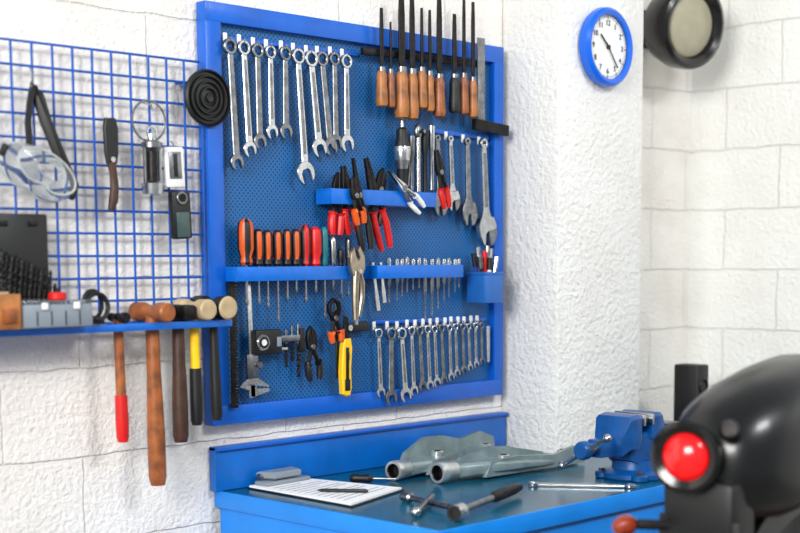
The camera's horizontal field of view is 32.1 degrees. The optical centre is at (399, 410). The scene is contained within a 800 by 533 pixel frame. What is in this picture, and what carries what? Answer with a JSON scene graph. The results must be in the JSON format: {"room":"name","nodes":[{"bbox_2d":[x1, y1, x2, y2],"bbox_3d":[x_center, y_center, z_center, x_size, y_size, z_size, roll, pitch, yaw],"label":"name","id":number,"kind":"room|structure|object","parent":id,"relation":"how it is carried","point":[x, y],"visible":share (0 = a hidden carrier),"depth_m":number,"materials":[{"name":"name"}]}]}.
{"room":"workshop","nodes":[
{"label":"workshop","id":0,"kind":"room"},
{"bbox_2d":[0,0,691,532],"bbox_3d":[-1.048,-0.413,2.895,0.200,3.100,5.590,6,9,45],"label":"wall","id":1,"kind":"structure","parent":0,"point":[64,468],"depth_m":3.20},
{"bbox_2d":[0,37,206,322],"bbox_3d":[-0.857,-0.474,2.911,0.036,0.606,1.091,6,9,45],"label":"grid panel","id":2,"kind":"object","parent":1,"relation":"attached to","point":[52,68],"visible":0.62,"depth_m":3.10,"materials":[{"name":"blue paint"}]},
{"bbox_2d":[0,67,78,202],"bbox_3d":[-0.759,-0.581,2.916,0.085,0.284,0.181,6,9,45],"label":"goggles","id":3,"kind":"object","parent":2,"relation":"attached to","point":[19,161],"visible":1,"depth_m":2.91,"materials":[{"name":"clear plastic"}]},
{"bbox_2d":[103,117,118,210],"bbox_3d":[-0.639,-0.545,3.081,0.022,0.204,0.036,6,9,45],"label":"knife","id":4,"kind":"object","parent":2,"relation":"hanging from","point":[110,127],"visible":1,"depth_m":3.08,"materials":[{"name":"black metal"}]},
{"bbox_2d":[131,100,165,195],"bbox_3d":[-0.566,-0.594,3.148,0.066,0.216,0.074,0,6,3],"label":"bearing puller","id":5,"kind":"object","parent":2,"relation":"hanging from","point":[152,185],"visible":1,"depth_m":3.13,"materials":[{"name":"metal"}]},
{"bbox_2d":[163,141,191,238],"bbox_3d":[-0.512,-0.508,3.203,0.029,0.225,0.072,6,9,45],"label":"gauge","id":6,"kind":"object","parent":2,"relation":"hanging from","point":[173,160],"visible":1,"depth_m":3.19,"materials":[{"name":"white plastic"}]},
{"bbox_2d":[0,319,231,336],"bbox_3d":[-0.820,-0.166,2.911,0.118,0.016,1.095,6,9,45],"label":"shelf","id":7,"kind":"object","parent":1,"relation":"attached to","point":[130,326],"depth_m":3.04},
{"bbox_2d":[0,292,21,329],"bbox_3d":[-0.809,-0.202,2.810,0.049,0.076,0.075,6,9,45],"label":"wooden block","id":8,"kind":"object","parent":7,"relation":"on","point":[10,304],"visible":1,"depth_m":2.80,"materials":[{"name":"brown wood"}]},
{"bbox_2d":[0,213,48,294],"bbox_3d":[-0.786,-0.295,2.919,0.075,0.237,0.140,6,9,45],"label":"case","id":9,"kind":"object","parent":7,"relation":"on","point":[23,235],"visible":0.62,"depth_m":2.94,"materials":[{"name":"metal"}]},
{"bbox_2d":[0,248,56,300],"bbox_3d":[-0.777,-0.279,2.918,0.044,0.127,0.128,6,9,45],"label":"bit","id":10,"kind":"object","parent":9,"relation":"in","point":[12,282],"visible":0.8,"depth_m":2.90,"materials":[{"name":"metal"}]},
{"bbox_2d":[21,299,94,328],"bbox_3d":[-0.722,-0.203,2.903,0.050,0.056,0.174,6,9,45],"label":"box","id":11,"kind":"object","parent":7,"relation":"on","point":[69,312],"visible":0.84,"depth_m":2.89,"materials":[{"name":"grey"}]},
{"bbox_2d":[48,288,66,299],"bbox_3d":[-0.717,-0.244,2.912,0.038,0.024,0.037,6,9,45],"label":"disc","id":12,"kind":"object","parent":11,"relation":"on","point":[56,295],"visible":1,"depth_m":2.90,"materials":[{"name":"plastic"}]},
{"bbox_2d":[82,288,109,323],"bbox_3d":[-0.654,-0.224,2.989,0.027,0.077,0.071,3,7,31],"label":"coiled cable","id":13,"kind":"object","parent":7,"relation":"on","point":[90,293],"visible":0.77,"depth_m":3.00,"materials":[{"name":"black rubber"}]},
{"bbox_2d":[107,312,130,442],"bbox_3d":[-0.621,-0.074,3.093,0.070,0.290,0.031,6,9,45],"label":"hammer","id":14,"kind":"object","parent":7,"relation":"hanging from","point":[121,400],"visible":0.94,"depth_m":3.08,"materials":[{"name":"brown wood"}]},
{"bbox_2d":[128,302,175,485],"bbox_3d":[-0.558,-0.037,3.161,0.130,0.417,0.047,6,9,45],"label":"mallet","id":15,"kind":"object","parent":7,"relation":"hanging from","point":[138,311],"visible":0.98,"depth_m":3.15,"materials":[{"name":"brown wood"}]},
{"bbox_2d":[172,304,195,442],"bbox_3d":[-0.508,-0.086,3.205,0.100,0.318,0.037,6,9,45],"label":"hammer","id":16,"kind":"object","parent":7,"relation":"hanging from","point":[180,422],"visible":0.75,"depth_m":3.19,"materials":[{"name":"brown wood"}]},
{"bbox_2d":[173,299,216,425],"bbox_3d":[-0.477,-0.113,3.234,0.120,0.294,0.048,6,9,45],"label":"mallet","id":17,"kind":"object","parent":7,"relation":"hanging from","point":[206,309],"visible":0.69,"depth_m":3.23,"materials":[{"name":"yellow plastic"}]},
{"bbox_2d":[191,295,236,420],"bbox_3d":[-0.438,-0.123,3.272,0.125,0.293,0.054,6,9,45],"label":"mallet","id":18,"kind":"object","parent":7,"relation":"hanging from","point":[226,306],"visible":0.67,"depth_m":3.27,"materials":[{"name":"beige rubber"}]},
{"bbox_2d":[196,0,503,425],"bbox_3d":[-0.083,-0.503,3.675,0.051,1.000,1.065,6,9,45],"label":"pegboard","id":19,"kind":"object","parent":1,"relation":"attached to","point":[267,192],"depth_m":3.59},
{"bbox_2d":[184,69,230,126],"bbox_3d":[-0.449,-0.732,3.255,0.016,0.132,0.132,6,9,45],"label":"coiled cable","id":20,"kind":"object","parent":19,"relation":"hanging from","point":[207,99],"visible":1,"depth_m":3.25,"materials":[{"name":"black rubber"}]},
{"bbox_2d":[222,32,243,170],"bbox_3d":[-0.400,-0.734,3.309,0.025,0.323,0.053,6,9,45],"label":"wrench","id":21,"kind":"object","parent":19,"relation":"hanging from","point":[235,155],"visible":1,"depth_m":3.30,"materials":[{"name":"metal"}]},
{"bbox_2d":[229,281,238,407],"bbox_3d":[-0.400,-0.166,3.357,0.005,0.321,0.022,6,9,45],"label":"ruler","id":22,"kind":"object","parent":19,"relation":"hanging from","point":[232,285],"visible":0.87,"depth_m":3.36,"materials":[{"name":"black metal"}]},
{"bbox_2d":[237,34,256,157],"bbox_3d":[-0.371,-0.754,3.337,0.025,0.291,0.050,6,9,45],"label":"wrench","id":23,"kind":"object","parent":19,"relation":"hanging from","point":[248,142],"visible":1,"depth_m":3.33,"materials":[{"name":"silver metal"}]},
{"bbox_2d":[239,281,269,398],"bbox_3d":[-0.354,-0.173,3.400,0.016,0.286,0.096,6,9,45],"label":"caliper","id":24,"kind":"object","parent":19,"relation":"hanging from","point":[252,364],"visible":1,"depth_m":3.40,"materials":[{"name":"silver metal"}]},
{"bbox_2d":[251,37,266,149],"bbox_3d":[-0.344,-0.766,3.362,0.025,0.268,0.040,6,9,45],"label":"wrench","id":25,"kind":"object","parent":19,"relation":"hanging from","point":[258,95],"visible":1,"depth_m":3.35,"materials":[{"name":"metal"}]},
{"bbox_2d":[264,39,277,139],"bbox_3d":[-0.317,-0.782,3.388,0.025,0.241,0.036,6,9,45],"label":"wrench","id":26,"kind":"object","parent":19,"relation":"hanging from","point":[271,114],"visible":1,"depth_m":3.38,"materials":[{"name":"silver metal"}]},
{"bbox_2d":[253,328,304,354],"bbox_3d":[-0.298,-0.172,3.452,0.025,0.062,0.162,6,9,45],"label":"gauge","id":27,"kind":"object","parent":19,"relation":"attached to","point":[265,341],"visible":1,"depth_m":3.43,"materials":[{"name":"black metal"}]},
{"bbox_2d":[279,40,291,139],"bbox_3d":[-0.285,-0.788,3.420,0.025,0.241,0.038,6,9,45],"label":"wrench","id":28,"kind":"object","parent":19,"relation":"hanging from","point":[285,93],"visible":1,"depth_m":3.41,"materials":[{"name":"metal"}]},
{"bbox_2d":[225,266,348,281],"bbox_3d":[-0.278,-0.341,3.455,0.059,0.034,0.366,6,9,45],"label":"shelf","id":29,"kind":"object","parent":19,"relation":"on","point":[283,273],"visible":1,"depth_m":3.41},
{"bbox_2d":[237,219,253,304],"bbox_3d":[-0.372,-0.358,3.358,0.040,0.207,0.040,6,9,45],"label":"screwdriver","id":30,"kind":"object","parent":29,"relation":"in","point":[245,229],"depth_m":3.34,"materials":[{"name":"orange plastic"}]},
{"bbox_2d":[253,229,263,303],"bbox_3d":[-0.344,-0.350,3.386,0.029,0.182,0.029,6,9,45],"label":"screwdriver","id":31,"kind":"object","parent":29,"relation":"in","point":[258,253],"depth_m":3.37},
{"bbox_2d":[263,230,272,307],"bbox_3d":[-0.324,-0.346,3.407,0.027,0.191,0.027,6,9,45],"label":"screwdriver","id":32,"kind":"object","parent":29,"relation":"in","point":[268,239],"depth_m":3.39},
{"bbox_2d":[272,230,282,321],"bbox_3d":[-0.302,-0.332,3.431,0.027,0.227,0.027,6,9,45],"label":"screwdriver","id":33,"kind":"object","parent":29,"relation":"in","point":[276,234],"depth_m":3.42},
{"bbox_2d":[282,229,291,299],"bbox_3d":[-0.280,-0.362,3.450,0.025,0.176,0.025,6,9,45],"label":"screwdriver","id":34,"kind":"object","parent":29,"relation":"in","point":[286,233],"depth_m":3.44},
{"bbox_2d":[291,229,300,291],"bbox_3d":[-0.259,-0.374,3.469,0.027,0.157,0.027,6,9,45],"label":"screwdriver","id":35,"kind":"object","parent":29,"relation":"in","point":[295,233],"depth_m":3.46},
{"bbox_2d":[300,225,310,301],"bbox_3d":[-0.237,-0.369,3.492,0.030,0.193,0.030,6,9,45],"label":"screwdriver","id":36,"kind":"object","parent":29,"relation":"in","point":[305,231],"depth_m":3.48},
{"bbox_2d":[310,227,321,291],"bbox_3d":[-0.214,-0.381,3.515,0.032,0.164,0.032,6,9,45],"label":"screwdriver","id":37,"kind":"object","parent":29,"relation":"in","point":[316,239],"depth_m":3.50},
{"bbox_2d":[321,227,327,317],"bbox_3d":[-0.192,-0.351,3.540,0.020,0.231,0.020,6,9,45],"label":"screwdriver","id":38,"kind":"object","parent":29,"relation":"in","point":[324,232],"depth_m":3.53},
{"bbox_2d":[329,236,335,289],"bbox_3d":[-0.171,-0.377,3.558,0.018,0.138,0.018,6,9,45],"label":"screwdriver","id":39,"kind":"object","parent":29,"relation":"in","point":[332,242],"depth_m":3.55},
{"bbox_2d":[291,43,314,184],"bbox_3d":[-0.245,-0.738,3.465,0.025,0.348,0.069,6,9,45],"label":"wrench","id":40,"kind":"object","parent":19,"relation":"hanging from","point":[304,164],"visible":1,"depth_m":3.46,"materials":[{"name":"silver metal"}]},
{"bbox_2d":[304,326,322,381],"bbox_3d":[-0.220,-0.145,3.537,0.056,0.142,0.022,-5,8,-37],"label":"pliers","id":41,"kind":"object","parent":19,"relation":"hanging from","point":[310,334],"visible":1,"depth_m":3.53,"materials":[{"name":"metal"}]},
{"bbox_2d":[304,45,326,157],"bbox_3d":[-0.215,-0.775,3.491,0.025,0.277,0.069,6,9,45],"label":"wrench","id":42,"kind":"object","parent":19,"relation":"hanging from","point":[318,140],"visible":1,"depth_m":3.48,"materials":[{"name":"silver metal"}]},
{"bbox_2d":[315,46,336,155],"bbox_3d":[-0.189,-0.782,3.517,0.025,0.272,0.066,6,9,45],"label":"wrench","id":43,"kind":"object","parent":19,"relation":"hanging from","point":[326,108],"visible":1,"depth_m":3.51,"materials":[{"name":"metal"}]},
{"bbox_2d":[328,46,341,150],"bbox_3d":[-0.168,-0.793,3.537,0.025,0.261,0.040,6,9,45],"label":"wrench","id":44,"kind":"object","parent":19,"relation":"hanging from","point":[336,136],"visible":1,"depth_m":3.53,"materials":[{"name":"metal"}]},
{"bbox_2d":[327,298,344,343],"bbox_3d":[-0.166,-0.231,3.573,0.054,0.117,0.022,-5,8,-36],"label":"pliers","id":45,"kind":"object","parent":19,"relation":"hanging from","point":[334,316],"visible":1,"depth_m":3.57,"materials":[{"name":"metal"}]},
{"bbox_2d":[334,303,338,377],"bbox_3d":[-0.163,-0.186,3.604,0.003,0.202,0.016,6,9,45],"label":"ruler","id":46,"kind":"object","parent":19,"relation":"hanging from","point":[335,308],"visible":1,"depth_m":3.60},
{"bbox_2d":[338,316,351,395],"bbox_3d":[-0.140,-0.141,3.604,0.022,0.208,0.039,6,9,45],"label":"utility knife","id":47,"kind":"object","parent":19,"relation":"attached to","point":[345,350],"visible":1,"depth_m":3.60,"materials":[{"name":"yellow plastic"}]},
{"bbox_2d":[340,49,353,152],"bbox_3d":[-0.140,-0.794,3.565,0.025,0.263,0.045,6,9,45],"label":"wrench","id":48,"kind":"object","parent":19,"relation":"hanging from","point":[346,137],"visible":1,"depth_m":3.56,"materials":[{"name":"silver metal"}]},
{"bbox_2d":[348,246,364,324],"bbox_3d":[-0.111,-0.321,3.564,0.022,0.201,0.052,6,9,45],"label":"pliers","id":49,"kind":"object","parent":19,"relation":"hanging from","point":[356,265],"visible":1,"depth_m":3.56,"materials":[{"name":"silver metal"}]},
{"bbox_2d":[316,188,435,207],"bbox_3d":[-0.057,-0.558,3.655,0.059,0.039,0.386,6,9,45],"label":"shelf","id":50,"kind":"object","parent":19,"relation":"attached to","point":[328,196],"visible":0.91,"depth_m":3.61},
{"bbox_2d":[328,172,344,235],"bbox_3d":[-0.162,-0.528,3.549,0.030,0.161,0.049,6,9,45],"label":"pliers","id":51,"kind":"object","parent":50,"relation":"in","point":[334,228],"depth_m":3.54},
{"bbox_2d":[340,166,354,234],"bbox_3d":[-0.127,-0.540,3.574,0.030,0.175,0.062,6,9,45],"label":"pliers","id":52,"kind":"object","parent":50,"relation":"in","point":[343,170],"depth_m":3.56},
{"bbox_2d":[349,177,366,225],"bbox_3d":[-0.107,-0.533,3.547,0.025,0.122,0.052,6,9,45],"label":"pliers","id":53,"kind":"object","parent":50,"relation":"in","point":[354,191],"depth_m":3.54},
{"bbox_2d":[351,158,373,250],"bbox_3d":[-0.096,-0.527,3.564,0.025,0.237,0.068,6,9,45],"label":"pliers","id":54,"kind":"object","parent":50,"relation":"in","point":[368,226],"depth_m":3.56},
{"bbox_2d":[368,168,386,225],"bbox_3d":[-0.059,-0.560,3.641,0.025,0.151,0.060,6,9,45],"label":"pliers","id":55,"kind":"object","parent":50,"relation":"in","point":[381,178],"depth_m":3.64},
{"bbox_2d":[363,157,392,251],"bbox_3d":[-0.057,-0.537,3.634,0.027,0.242,0.096,6,9,45],"label":"pliers","id":56,"kind":"object","parent":50,"relation":"in","point":[370,178],"depth_m":3.63,"materials":[{"name":"plastic"}]},
{"bbox_2d":[387,169,425,214],"bbox_3d":[0.017,-0.576,3.670,0.021,0.115,0.139,6,9,45],"label":"pliers","id":57,"kind":"object","parent":50,"relation":"in","point":[403,188],"depth_m":3.67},
{"bbox_2d":[414,123,425,191],"bbox_3d":[0.054,-0.680,3.740,0.035,0.182,0.026,6,9,45],"label":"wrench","id":58,"kind":"object","parent":50,"relation":"on","point":[418,131],"visible":0.98,"depth_m":3.74,"materials":[{"name":"silver metal"}]},
{"bbox_2d":[372,322,384,398],"bbox_3d":[-0.058,-0.135,3.716,0.025,0.206,0.037,6,9,45],"label":"wrench","id":59,"kind":"object","parent":19,"relation":"hanging from","point":[379,361],"visible":1,"depth_m":3.71,"materials":[{"name":"silver metal"}]},
{"bbox_2d":[376,8,387,106],"bbox_3d":[-0.048,-0.917,3.613,0.033,0.252,0.033,6,9,45],"label":"file","id":60,"kind":"object","parent":19,"relation":"attached to","point":[381,89],"visible":1,"depth_m":3.61,"materials":[{"name":"brown wood"}]},
{"bbox_2d":[385,321,396,405],"bbox_3d":[-0.028,-0.127,3.746,0.025,0.227,0.042,6,9,45],"label":"wrench","id":61,"kind":"object","parent":19,"relation":"hanging from","point":[390,391],"visible":1,"depth_m":3.74,"materials":[{"name":"metal"}]},
{"bbox_2d":[387,22,395,107],"bbox_3d":[-0.024,-0.904,3.638,0.024,0.220,0.024,6,9,45],"label":"file","id":62,"kind":"object","parent":19,"relation":"attached to","point":[390,77],"visible":1,"depth_m":3.63,"materials":[{"name":"brown wood"}]},
{"bbox_2d":[394,0,409,118],"bbox_3d":[0.004,-0.935,3.664,0.041,0.328,0.041,6,9,45],"label":"file","id":63,"kind":"object","parent":19,"relation":"attached to","point":[401,109],"visible":1,"depth_m":3.66,"materials":[{"name":"brown wood"}]},
{"bbox_2d":[393,120,410,189],"bbox_3d":[0.006,-0.680,3.702,0.047,0.184,0.046,-1,6,-2],"label":"grinder","id":64,"kind":"object","parent":19,"relation":"hanging from","point":[401,148],"visible":0.9,"depth_m":3.69,"materials":[{"name":"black metal"}]},
{"bbox_2d":[395,321,410,402],"bbox_3d":[0.007,-0.132,3.781,0.025,0.222,0.053,6,9,45],"label":"wrench","id":65,"kind":"object","parent":19,"relation":"hanging from","point":[405,388],"visible":1,"depth_m":3.77,"materials":[{"name":"silver metal"}]},
{"bbox_2d":[405,320,417,396],"bbox_3d":[0.031,-0.144,3.804,0.025,0.211,0.038,6,9,45],"label":"wrench","id":66,"kind":"object","parent":19,"relation":"hanging from","point":[413,382],"visible":1,"depth_m":3.80,"materials":[{"name":"silver metal"}]},
{"bbox_2d":[408,136,414,189],"bbox_3d":[0.031,-0.664,3.732,0.020,0.143,0.020,6,9,45],"label":"extension","id":67,"kind":"object","parent":19,"relation":"attached to","point":[411,139],"visible":0.85,"depth_m":3.73,"materials":[{"name":"metal"}]},
{"bbox_2d":[363,265,462,278],"bbox_3d":[0.038,-0.378,3.770,0.059,0.035,0.335,6,9,45],"label":"ledge","id":68,"kind":"object","parent":19,"relation":"attached to","point":[371,271],"visible":0.89,"depth_m":3.72,"materials":[{"name":"blue paint"}]},
{"bbox_2d":[370,262,380,311],"bbox_3d":[-0.065,-0.327,3.670,0.008,0.131,0.032,6,9,45],"label":"chisel","id":69,"kind":"object","parent":68,"relation":"hanging from","point":[374,282],"visible":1,"depth_m":3.67,"materials":[{"name":"silver metal"}]},
{"bbox_2d":[407,0,418,119],"bbox_3d":[0.032,-0.935,3.692,0.036,0.322,0.036,6,9,45],"label":"file","id":70,"kind":"object","parent":19,"relation":"on","point":[412,76],"visible":0.94,"depth_m":3.69,"materials":[{"name":"brown wood"}]},
{"bbox_2d":[360,47,476,66],"bbox_3d":[0.060,-0.950,3.744,0.014,0.027,0.449,6,9,45],"label":"rack","id":71,"kind":"object","parent":19,"relation":"attached to","point":[364,51],"visible":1,"depth_m":3.71,"materials":[{"name":"metal"}]},
{"bbox_2d":[413,320,426,392],"bbox_3d":[0.055,-0.150,3.828,0.025,0.201,0.042,6,9,45],"label":"wrench","id":72,"kind":"object","parent":19,"relation":"hanging from","point":[422,382],"visible":1,"depth_m":3.82,"materials":[{"name":"metal"}]},
{"bbox_2d":[417,8,427,108],"bbox_3d":[0.058,-0.941,3.717,0.031,0.264,0.031,6,9,45],"label":"file","id":73,"kind":"object","parent":19,"relation":"attached to","point":[422,78],"visible":0.95,"depth_m":3.71,"materials":[{"name":"brown wood"}]},
{"bbox_2d":[421,130,428,191],"bbox_3d":[0.068,-0.676,3.768,0.020,0.166,0.020,6,9,45],"label":"extension","id":74,"kind":"object","parent":19,"relation":"attached to","point":[424,136],"visible":0.87,"depth_m":3.76,"materials":[{"name":"black metal"}]},
{"bbox_2d":[421,319,433,390],"bbox_3d":[0.076,-0.155,3.848,0.025,0.199,0.037,6,9,45],"label":"wrench","id":75,"kind":"object","parent":19,"relation":"hanging from","point":[429,381],"visible":1,"depth_m":3.84,"materials":[{"name":"silver metal"}]},
{"bbox_2d":[426,10,434,111],"bbox_3d":[0.080,-0.940,3.740,0.027,0.269,0.027,6,9,45],"label":"file","id":76,"kind":"object","parent":19,"relation":"attached to","point":[430,80],"visible":0.99,"depth_m":3.74,"materials":[{"name":"brown wood"}]},
{"bbox_2d":[428,126,434,189],"bbox_3d":[0.086,-0.687,3.785,0.020,0.172,0.020,6,9,45],"label":"extension","id":77,"kind":"object","parent":19,"relation":"attached to","point":[431,134],"visible":0.99,"depth_m":3.78,"materials":[{"name":"silver metal"}]},
{"bbox_2d":[428,318,440,387],"bbox_3d":[0.096,-0.160,3.868,0.025,0.192,0.036,6,9,45],"label":"wrench","id":78,"kind":"object","parent":19,"relation":"hanging from","point":[436,378],"visible":1,"depth_m":3.86,"materials":[{"name":"silver metal"}]},
{"bbox_2d":[433,0,445,117],"bbox_3d":[0.106,-0.956,3.764,0.036,0.323,0.036,6,9,45],"label":"file","id":79,"kind":"object","parent":19,"relation":"attached to","point":[439,111],"visible":0.99,"depth_m":3.76,"materials":[{"name":"brown wood"}]},
{"bbox_2d":[432,134,447,215],"bbox_3d":[0.106,-0.652,3.828,0.025,0.232,0.058,6,9,45],"label":"wrench","id":80,"kind":"object","parent":19,"relation":"hanging from","point":[437,136],"visible":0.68,"depth_m":3.82,"materials":[{"name":"metal"}]},
{"bbox_2d":[435,317,447,385],"bbox_3d":[0.116,-0.165,3.887,0.025,0.190,0.036,6,9,45],"label":"wrench","id":81,"kind":"object","parent":19,"relation":"hanging from","point":[443,376],"visible":1,"depth_m":3.88,"materials":[{"name":"metal"}]},
{"bbox_2d":[433,149,451,208],"bbox_3d":[0.115,-0.627,3.776,0.023,0.159,0.062,6,9,45],"label":"pliers","id":82,"kind":"object","parent":19,"relation":"hanging from","point":[438,163],"depth_m":3.77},
{"bbox_2d":[443,317,453,381],"bbox_3d":[0.137,-0.172,3.909,0.025,0.180,0.031,6,9,45],"label":"wrench","id":83,"kind":"object","parent":19,"relation":"hanging from","point":[450,373],"visible":1,"depth_m":3.90,"materials":[{"name":"silver metal"}]},
{"bbox_2d":[444,131,460,210],"bbox_3d":[0.143,-0.664,3.864,0.025,0.219,0.054,6,9,45],"label":"wrench","id":84,"kind":"object","parent":19,"relation":"hanging from","point":[455,197],"visible":0.94,"depth_m":3.85,"materials":[{"name":"silver metal"}]},
{"bbox_2d":[448,14,460,112],"bbox_3d":[0.149,-0.950,3.808,0.034,0.265,0.034,6,9,45],"label":"file","id":85,"kind":"object","parent":19,"relation":"attached to","point":[454,105],"visible":1,"depth_m":3.80,"materials":[{"name":"black metal"}]},
{"bbox_2d":[449,316,459,376],"bbox_3d":[0.155,-0.180,3.925,0.025,0.172,0.030,6,9,45],"label":"wrench","id":86,"kind":"object","parent":19,"relation":"hanging from","point":[456,369],"visible":1,"depth_m":3.92,"materials":[{"name":"silver metal"}]},
{"bbox_2d":[456,316,466,373],"bbox_3d":[0.175,-0.185,3.946,0.025,0.164,0.030,6,9,45],"label":"wrench","id":87,"kind":"object","parent":19,"relation":"hanging from","point":[463,366],"visible":1,"depth_m":3.94,"materials":[{"name":"metal"}]},
{"bbox_2d":[459,0,468,114],"bbox_3d":[0.176,-0.975,3.833,0.029,0.316,0.029,6,9,45],"label":"file","id":88,"kind":"object","parent":19,"relation":"attached to","point":[464,97],"visible":0.98,"depth_m":3.83,"materials":[{"name":"brown wood"}]},
{"bbox_2d":[462,316,472,370],"bbox_3d":[0.193,-0.190,3.963,0.025,0.157,0.028,6,9,45],"label":"wrench","id":89,"kind":"object","parent":19,"relation":"hanging from","point":[469,364],"visible":1,"depth_m":3.96,"materials":[{"name":"silver metal"}]},
{"bbox_2d":[460,134,477,225],"bbox_3d":[0.191,-0.648,3.914,0.025,0.255,0.064,6,9,45],"label":"wrench","id":90,"kind":"object","parent":19,"relation":"hanging from","point":[468,208],"visible":1,"depth_m":3.90,"materials":[{"name":"metal"}]},
{"bbox_2d":[468,2,477,117],"bbox_3d":[0.203,-0.972,3.860,0.029,0.315,0.029,6,9,45],"label":"file","id":91,"kind":"object","parent":19,"relation":"attached to","point":[473,101],"visible":0.99,"depth_m":3.86,"materials":[{"name":"brown wood"}]},
{"bbox_2d":[469,315,478,367],"bbox_3d":[0.213,-0.197,3.982,0.025,0.151,0.025,6,9,45],"label":"wrench","id":92,"kind":"object","parent":19,"relation":"hanging from","point":[475,361],"visible":1,"depth_m":3.98,"materials":[{"name":"silver metal"}]},
{"bbox_2d":[466,272,503,302],"bbox_3d":[0.242,-0.351,3.950,0.072,0.087,0.086,6,9,45],"label":"pen cup","id":93,"kind":"object","parent":19,"relation":"on","point":[482,287],"visible":0.94,"depth_m":3.92,"materials":[{"name":"blue plastic"}]},
{"bbox_2d":[476,137,496,245],"bbox_3d":[0.245,-0.625,3.970,0.026,0.309,0.079,6,9,45],"label":"wrench","id":94,"kind":"object","parent":19,"relation":"hanging from","point":[486,224],"visible":1,"depth_m":3.96,"materials":[{"name":"silver metal"}]},
{"bbox_2d":[472,37,508,135],"bbox_3d":[0.256,-0.914,3.931,0.018,0.264,0.144,6,9,45],"label":"square","id":95,"kind":"object","parent":19,"relation":"attached to","point":[479,124],"visible":1,"depth_m":3.90,"materials":[{"name":"metal"}]},
{"bbox_2d":[209,411,508,491],"bbox_3d":[-0.071,0.099,3.760,0.036,0.108,1.080,6,9,45],"label":"backsplash","id":96,"kind":"structure","parent":1,"relation":"attached to","point":[231,466],"depth_m":3.65,"materials":[{"name":"blue paint"}]},
{"bbox_2d":[643,0,723,69],"bbox_3d":[0.861,-1.214,4.418,0.247,0.268,0.268,6,9,45],"label":"wall lamp","id":97,"kind":"object","parent":1,"relation":"attached to","point":[681,34],"visible":0.94,"depth_m":4.35,"materials":[{"name":"black"}]},
{"bbox_2d":[502,0,643,453],"bbox_3d":[0.517,-0.559,4.165,0.213,3.100,0.410,6,9,45],"label":"pillar","id":98,"kind":"structure","parent":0,"point":[572,149],"depth_m":4.04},
{"bbox_2d":[579,7,632,87],"bbox_3d":[0.595,-1.048,4.011,0.040,0.226,0.226,6,9,45],"label":"wall clock","id":99,"kind":"object","parent":98,"relation":"attached to","point":[605,38],"depth_m":4.00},
{"bbox_2d":[687,0,799,387],"bbox_3d":[2.625,-0.479,3.317,4.800,3.100,0.200,6,9,45],"label":"wall","id":100,"kind":"structure","parent":0,"point":[744,279],"depth_m":4.62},
{"bbox_3d":[0.661,1.350,1.382,4.600,0.100,5.590,6,9,45],"label":"floor","id":101,"kind":"structure","parent":0,"visible":0},
{"bbox_2d":[214,453,663,532],"bbox_3d":[0.553,0.581,3.905,0.785,0.887,2.063,6,9,45],"label":"workbench","id":102,"kind":"object","parent":101,"relation":"on","point":[539,509],"visible":0.45,"depth_m":3.27,"materials":[{"name":"teal paint"}]},
{"bbox_2d":[247,466,403,507],"bbox_3d":[-0.160,0.176,3.377,0.389,0.040,0.246,6,9,45],"label":"clipboard","id":103,"kind":"object","parent":102,"relation":"on","point":[287,481],"visible":0.96,"depth_m":3.38,"materials":[{"name":"white paper"}]},
{"bbox_2d":[317,488,367,492],"bbox_3d":[-0.137,0.189,3.312,0.124,0.011,0.009,1,6,9],"label":"pen","id":104,"kind":"object","parent":103,"relation":"on","point":[353,490],"visible":1,"depth_m":3.31,"materials":[{"name":"black plastic"}]},
{"bbox_2d":[350,473,395,482],"bbox_3d":[-0.068,0.170,3.501,0.118,0.023,0.024,1,6,10],"label":"screwdriver","id":105,"kind":"object","parent":102,"relation":"on","point":[367,478],"visible":1,"depth_m":3.50,"materials":[{"name":"plastic"}]},
{"bbox_2d":[399,491,451,516],"bbox_3d":[0.061,0.209,3.133,0.101,0.024,0.225,-1,6,-7],"label":"socket spanner","id":106,"kind":"object","parent":102,"relation":"on","point":[409,497],"visible":0.99,"depth_m":3.13,"materials":[{"name":"metal"}]},
{"bbox_2d":[385,431,509,480],"bbox_3d":[0.142,0.108,3.769,0.112,0.088,0.575,4,8,36],"label":"mount","id":107,"kind":"object","parent":102,"relation":"on","point":[418,459],"visible":0.77,"depth_m":3.70,"materials":[{"name":"metal"}]},
{"bbox_2d":[447,483,522,521],"bbox_3d":[0.199,0.200,3.141,0.038,0.037,0.381,3,7,26],"label":"ratchet","id":108,"kind":"object","parent":102,"relation":"on","point":[458,511],"visible":1,"depth_m":3.09,"materials":[{"name":"metal"}]},
{"bbox_2d":[430,445,584,483],"bbox_3d":[0.298,0.130,3.658,0.110,0.067,0.537,6,9,45],"label":"mount","id":109,"kind":"object","parent":102,"relation":"on","point":[493,461],"visible":0.95,"depth_m":3.60,"materials":[{"name":"metal"}]},
{"bbox_2d":[528,481,636,487],"bbox_3d":[0.447,0.182,3.421,0.264,0.010,0.029,1,6,8],"label":"wrench","id":110,"kind":"object","parent":102,"relation":"on","point":[532,483],"visible":1,"depth_m":3.42,"materials":[{"name":"silver metal"}]},
{"bbox_2d":[558,409,676,482],"bbox_3d":[0.581,0.088,3.548,0.168,0.170,0.398,6,9,45],"label":"bench vise","id":111,"kind":"object","parent":102,"relation":"on","point":[626,436],"visible":0.88,"depth_m":3.50,"materials":[{"name":"blue metal"}]},
{"bbox_2d":[674,363,708,420],"bbox_3d":[0.925,-0.036,4.424,0.100,0.224,0.085,6,9,45],"label":"speaker","id":112,"kind":"object","parent":102,"relation":"on","point":[690,380],"visible":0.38,"depth_m":4.40},
{"bbox_2d":[612,354,799,532],"bbox_3d":[1.109,0.161,3.100,0.666,0.945,1.804,6,9,45],"label":"motorcycle","id":113,"kind":"object","parent":101,"relation":"on","point":[730,463],"visible":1,"depth_m":2.52,"materials":[{"name":"black paint"}]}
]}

